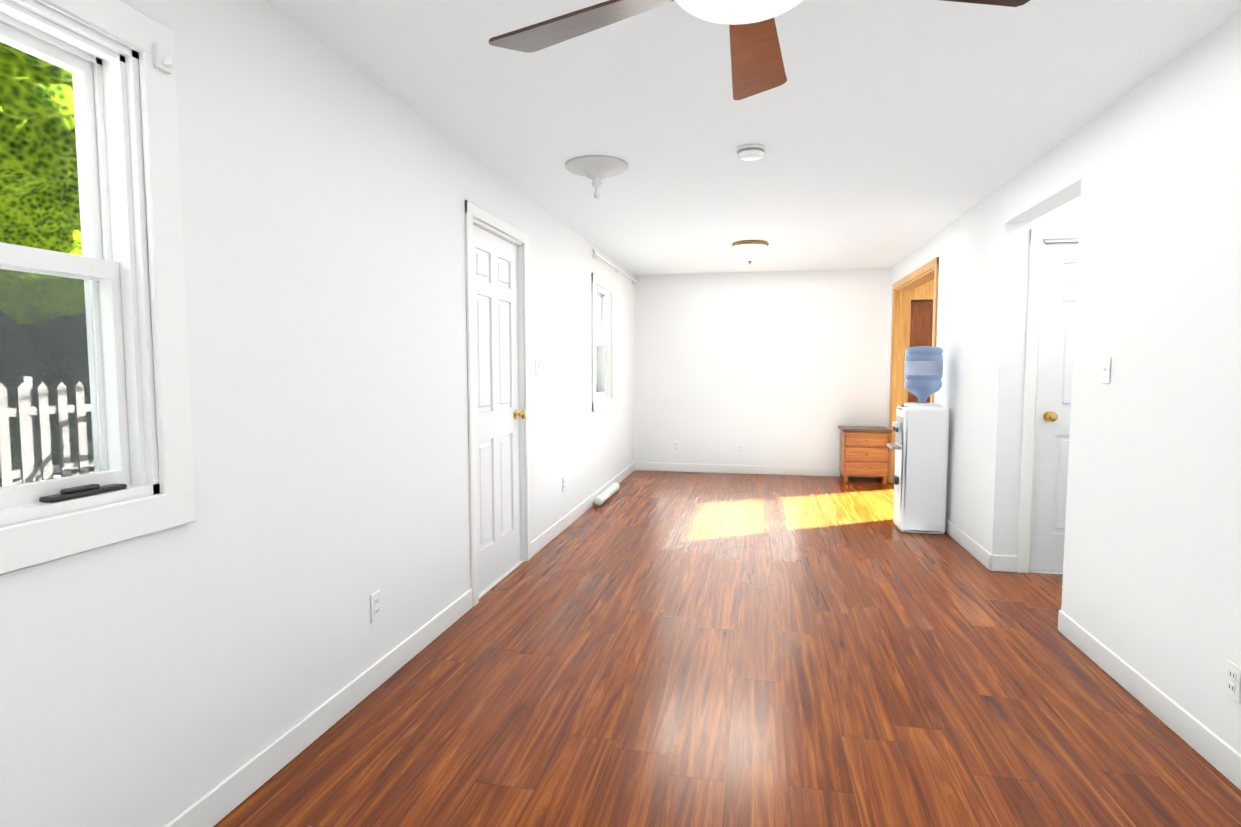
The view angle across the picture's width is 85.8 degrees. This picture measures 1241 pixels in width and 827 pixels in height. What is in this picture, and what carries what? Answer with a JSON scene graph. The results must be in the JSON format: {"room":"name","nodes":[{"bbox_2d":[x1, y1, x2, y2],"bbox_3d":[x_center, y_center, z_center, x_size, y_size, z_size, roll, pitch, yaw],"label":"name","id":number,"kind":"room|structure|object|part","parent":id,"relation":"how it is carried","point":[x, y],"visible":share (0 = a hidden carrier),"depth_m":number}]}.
{"room":"empty living room","nodes":[
{"label":"empty living room","id":0,"kind":"room"},
{"bbox_2d":[0,0,633,826],"bbox_3d":[-0.916,-0.245,3.288,0.145,2.600,10.436,1,4,11],"label":"wall","id":1,"kind":"structure","parent":0,"point":[160,678],"depth_m":2.15},
{"bbox_2d":[0,0,195,574],"bbox_3d":[-1.351,-0.302,1.170,0.196,1.266,1.216,1,4,11],"label":"window","id":2,"kind":"structure","parent":1,"relation":"in","point":[138,153],"depth_m":1.63},
{"bbox_3d":[-1.370,-0.306,1.174,0.089,1.038,0.996,1,4,11],"label":"near window sash","id":3,"kind":"part","parent":2,"relation":"part of"},
{"bbox_2d":[39,484,126,502],"bbox_3d":[-1.232,0.177,1.538,0.038,0.022,0.180,1,4,11],"label":"handle","id":4,"kind":"object","parent":2,"relation":"attached to","point":[78,492],"depth_m":1.52},
{"bbox_2d":[153,43,176,73],"bbox_3d":[-1.124,-0.880,1.657,0.040,0.055,0.040,1,4,11],"label":"curtain hook","id":5,"kind":"object","parent":2,"relation":"attached to","point":[165,61],"visible":0.96,"depth_m":1.65},
{"bbox_2d":[164,589,471,826],"bbox_3d":[-1.324,1.167,0.986,0.013,0.105,5.287,1,4,11],"label":"baseboard","id":6,"kind":"structure","parent":1,"relation":"attached to","point":[222,800],"depth_m":2.26},
{"bbox_2d":[370,590,380,622],"bbox_3d":[-0.977,0.770,2.673,0.008,0.114,0.070,1,4,11],"label":"electrical outlet","id":7,"kind":"object","parent":1,"relation":"attached to","point":[375,606],"visible":1,"depth_m":2.67},
{"bbox_2d":[465,200,530,606],"bbox_3d":[-0.770,-0.062,3.974,0.163,2.140,0.934,1,4,11],"label":"door frame","id":8,"kind":"structure","parent":1,"relation":"attached to","point":[478,216],"depth_m":4.02},
{"bbox_2d":[473,224,525,592],"bbox_3d":[-0.722,-0.024,3.964,0.112,2.041,0.766,1,4,11],"label":"door","id":9,"kind":"structure","parent":1,"relation":"in","point":[498,414],"depth_m":3.97},
{"bbox_2d":[536,359,539,375],"bbox_3d":[-0.566,-0.317,4.600,0.016,0.114,0.070,1,4,11],"label":"light switch","id":10,"kind":"object","parent":1,"relation":"attached to","point":[537,368],"visible":1,"depth_m":4.59},
{"bbox_2d":[562,477,564,491],"bbox_3d":[-0.446,0.558,5.271,0.008,0.114,0.070,1,4,11],"label":"electrical outlet","id":11,"kind":"object","parent":1,"relation":"attached to","point":[563,484],"visible":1,"depth_m":5.25},
{"bbox_2d":[531,462,635,556],"bbox_3d":[-0.216,0.787,6.405,0.013,0.105,3.913,1,4,11],"label":"baseboard","id":12,"kind":"structure","parent":1,"relation":"attached to","point":[542,540],"depth_m":5.47},
{"bbox_2d":[592,272,614,411],"bbox_3d":[-0.246,-0.681,6.576,0.196,1.266,0.936,1,4,11],"label":"window","id":13,"kind":"structure","parent":1,"relation":"in","point":[599,285],"depth_m":6.89},
{"bbox_3d":[-0.265,-0.685,6.579,0.089,1.038,0.716,1,4,11],"label":"far window sash","id":14,"kind":"part","parent":13,"relation":"part of"},
{"bbox_2d":[593,249,637,283],"bbox_3d":[-0.028,-1.528,7.078,0.048,0.080,2.186,1,4,11],"label":"rail","id":15,"kind":"object","parent":1,"relation":"attached to","point":[613,265],"visible":1,"depth_m":6.82},
{"bbox_2d":[213,470,1240,826],"bbox_3d":[1.625,1.101,3.389,5.122,0.100,11.465,1,4,11],"label":"floor","id":16,"kind":"structure","parent":0,"point":[639,648],"depth_m":2.59},
{"bbox_2d":[594,483,619,505],"bbox_3d":[-0.128,0.786,6.562,0.084,0.084,0.820,1,4,11],"label":"pipe","id":17,"kind":"object","parent":16,"relation":"on","point":[605,495],"visible":1,"depth_m":6.40},
{"bbox_2d":[838,426,891,483],"bbox_3d":[2.740,0.460,7.529,0.519,0.600,0.431,1,4,11],"label":"nightstand","id":18,"kind":"object","parent":16,"relation":"on","point":[863,451],"visible":1,"depth_m":7.35},
{"bbox_2d":[887,346,948,533],"bbox_3d":[2.322,0.197,5.243,0.400,1.445,0.310,1,4,11],"label":"water cooler","id":19,"kind":"object","parent":16,"relation":"on","point":[920,444],"visible":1,"depth_m":5.11},
{"bbox_2d":[908,301,932,401],"bbox_3d":[3.994,-0.319,8.206,1.280,2.060,0.628,1,4,11],"label":"pantry","id":20,"kind":"object","parent":16,"relation":"on","point":[921,322],"visible":0.02,"depth_m":7.92},
{"bbox_2d":[266,0,1240,274],"bbox_3d":[1.613,-1.452,3.203,5.602,0.220,11.945,1,4,11],"label":"ceiling","id":21,"kind":"structure","parent":0,"point":[888,132],"depth_m":2.85},
{"bbox_2d":[565,155,627,197],"bbox_3d":[-0.133,-1.286,3.707,0.348,0.182,0.348,1,4,11],"label":"ceiling medallion","id":22,"kind":"object","parent":21,"relation":"attached to","point":[596,169],"visible":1,"depth_m":3.64},
{"bbox_2d":[732,240,768,263],"bbox_3d":[1.172,-1.447,6.048,0.330,0.186,0.330,1,4,11],"label":"flush ceiling light","id":23,"kind":"object","parent":21,"relation":"attached to","point":[749,251],"visible":1,"depth_m":5.94},
{"bbox_2d":[736,144,765,160],"bbox_3d":[0.668,-1.333,3.427,0.150,0.048,0.150,1,4,11],"label":"smoke detector","id":24,"kind":"object","parent":21,"relation":"attached to","point":[750,152],"visible":1,"depth_m":3.38},
{"bbox_2d":[489,0,1029,99],"bbox_3d":[0.265,-1.036,1.405,1.262,0.357,1.223,1,4,11],"label":"ceiling fan","id":25,"kind":"object","parent":21,"relation":"hanging from","point":[757,65],"visible":1,"depth_m":1.61},
{"bbox_2d":[911,279,933,300],"bbox_3d":[4.182,-1.520,8.083,1.695,0.323,0.630,1,4,11],"label":"soffit beam","id":26,"kind":"structure","parent":21,"relation":"attached to","point":[924,292],"depth_m":7.89},
{"bbox_2d":[634,268,890,467],"bbox_3d":[1.700,-0.575,7.995,3.097,2.600,0.145,1,4,11],"label":"wall","id":27,"kind":"structure","parent":0,"point":[778,368],"depth_m":7.94},
{"bbox_2d":[674,442,679,450],"bbox_3d":[0.694,0.404,8.190,0.070,0.114,0.008,1,4,11],"label":"electrical outlet","id":28,"kind":"object","parent":27,"relation":"attached to","point":[676,446],"visible":1,"depth_m":8.19},
{"bbox_2d":[738,444,743,453],"bbox_3d":[1.448,0.425,8.037,0.070,0.114,0.008,1,4,11],"label":"electrical outlet","id":29,"kind":"object","parent":27,"relation":"attached to","point":[740,448],"visible":1,"depth_m":8.04},
{"bbox_2d":[636,462,882,477],"bbox_3d":[1.629,0.674,8.015,2.922,0.105,0.013,1,4,11],"label":"baseboard","id":30,"kind":"structure","parent":27,"relation":"attached to","point":[644,466],"depth_m":8.05},
{"bbox_2d":[1031,196,1080,228],"bbox_3d":[3.109,-0.297,4.034,1.250,2.600,0.120,1,4,11],"label":"wall","id":31,"kind":"structure","parent":0,"point":[1067,214],"depth_m":4.00},
{"bbox_2d":[1017,227,1078,573],"bbox_3d":[2.949,-0.058,4.075,0.934,2.117,0.138,1,4,11],"label":"door frame","id":32,"kind":"structure","parent":31,"relation":"attached to","point":[1040,238],"depth_m":4.09},
{"bbox_2d":[1031,243,1078,570],"bbox_3d":[2.944,-0.018,4.040,0.766,2.018,0.112,1,4,11],"label":"door","id":33,"kind":"structure","parent":31,"relation":"in","point":[1055,381],"depth_m":4.11},
{"bbox_2d":[886,10,1240,753],"bbox_3d":[2.119,-0.202,2.671,0.145,2.600,10.436,1,4,11],"label":"wall","id":34,"kind":"structure","parent":0,"point":[1148,170],"depth_m":2.63},
{"bbox_2d":[887,257,938,482],"bbox_3d":[2.901,-0.268,6.514,0.183,2.195,1.850,1,4,11],"label":"trim","id":35,"kind":"structure","parent":34,"relation":"attached to","point":[901,318],"depth_m":7.29},
{"bbox_2d":[945,518,999,570],"bbox_3d":[2.488,0.889,4.949,0.017,0.105,1.523,1,4,11],"label":"baseboard","id":36,"kind":"structure","parent":34,"relation":"attached to","point":[982,555],"depth_m":4.57},
{"bbox_2d":[1101,357,1110,383],"bbox_3d":[2.075,-0.185,2.862,0.016,0.114,0.070,1,4,11],"label":"light switch","id":37,"kind":"object","parent":34,"relation":"attached to","point":[1106,370],"visible":1,"depth_m":2.85},
{"bbox_2d":[1058,610,1240,789],"bbox_3d":[1.587,1.198,0.544,0.017,0.105,5.583,1,4,11],"label":"baseboard","id":38,"kind":"structure","parent":34,"relation":"attached to","point":[1204,741],"depth_m":2.43},
{"bbox_2d":[1224,659,1240,703],"bbox_3d":[1.905,0.832,2.078,0.008,0.114,0.070,1,4,11],"label":"electrical outlet","id":39,"kind":"object","parent":34,"relation":"attached to","point":[1232,689],"visible":1,"depth_m":2.07},
{"label":"outside","id":40,"kind":"structure","parent":0,"visible":0},
{"bbox_2d":[0,471,94,486],"bbox_3d":[1.878,0.831,9.675,80.000,0.200,70.000,1,4,11],"label":"ground","id":41,"kind":"structure","parent":40,"point":[56,476],"depth_m":8.57},
{"bbox_2d":[0,376,93,486],"bbox_3d":[-6.037,0.113,9.196,0.140,1.300,28.000,1,4,11],"label":"fence","id":42,"kind":"object","parent":41,"relation":"on","point":[30,391],"depth_m":7.33},
{"bbox_2d":[0,42,93,485],"bbox_3d":[-8.152,-6.454,11.215,13.677,14.120,60.000,1,4,11],"label":"trees","id":43,"kind":"object","parent":41,"relation":"on","point":[21,138],"depth_m":7.04}
]}

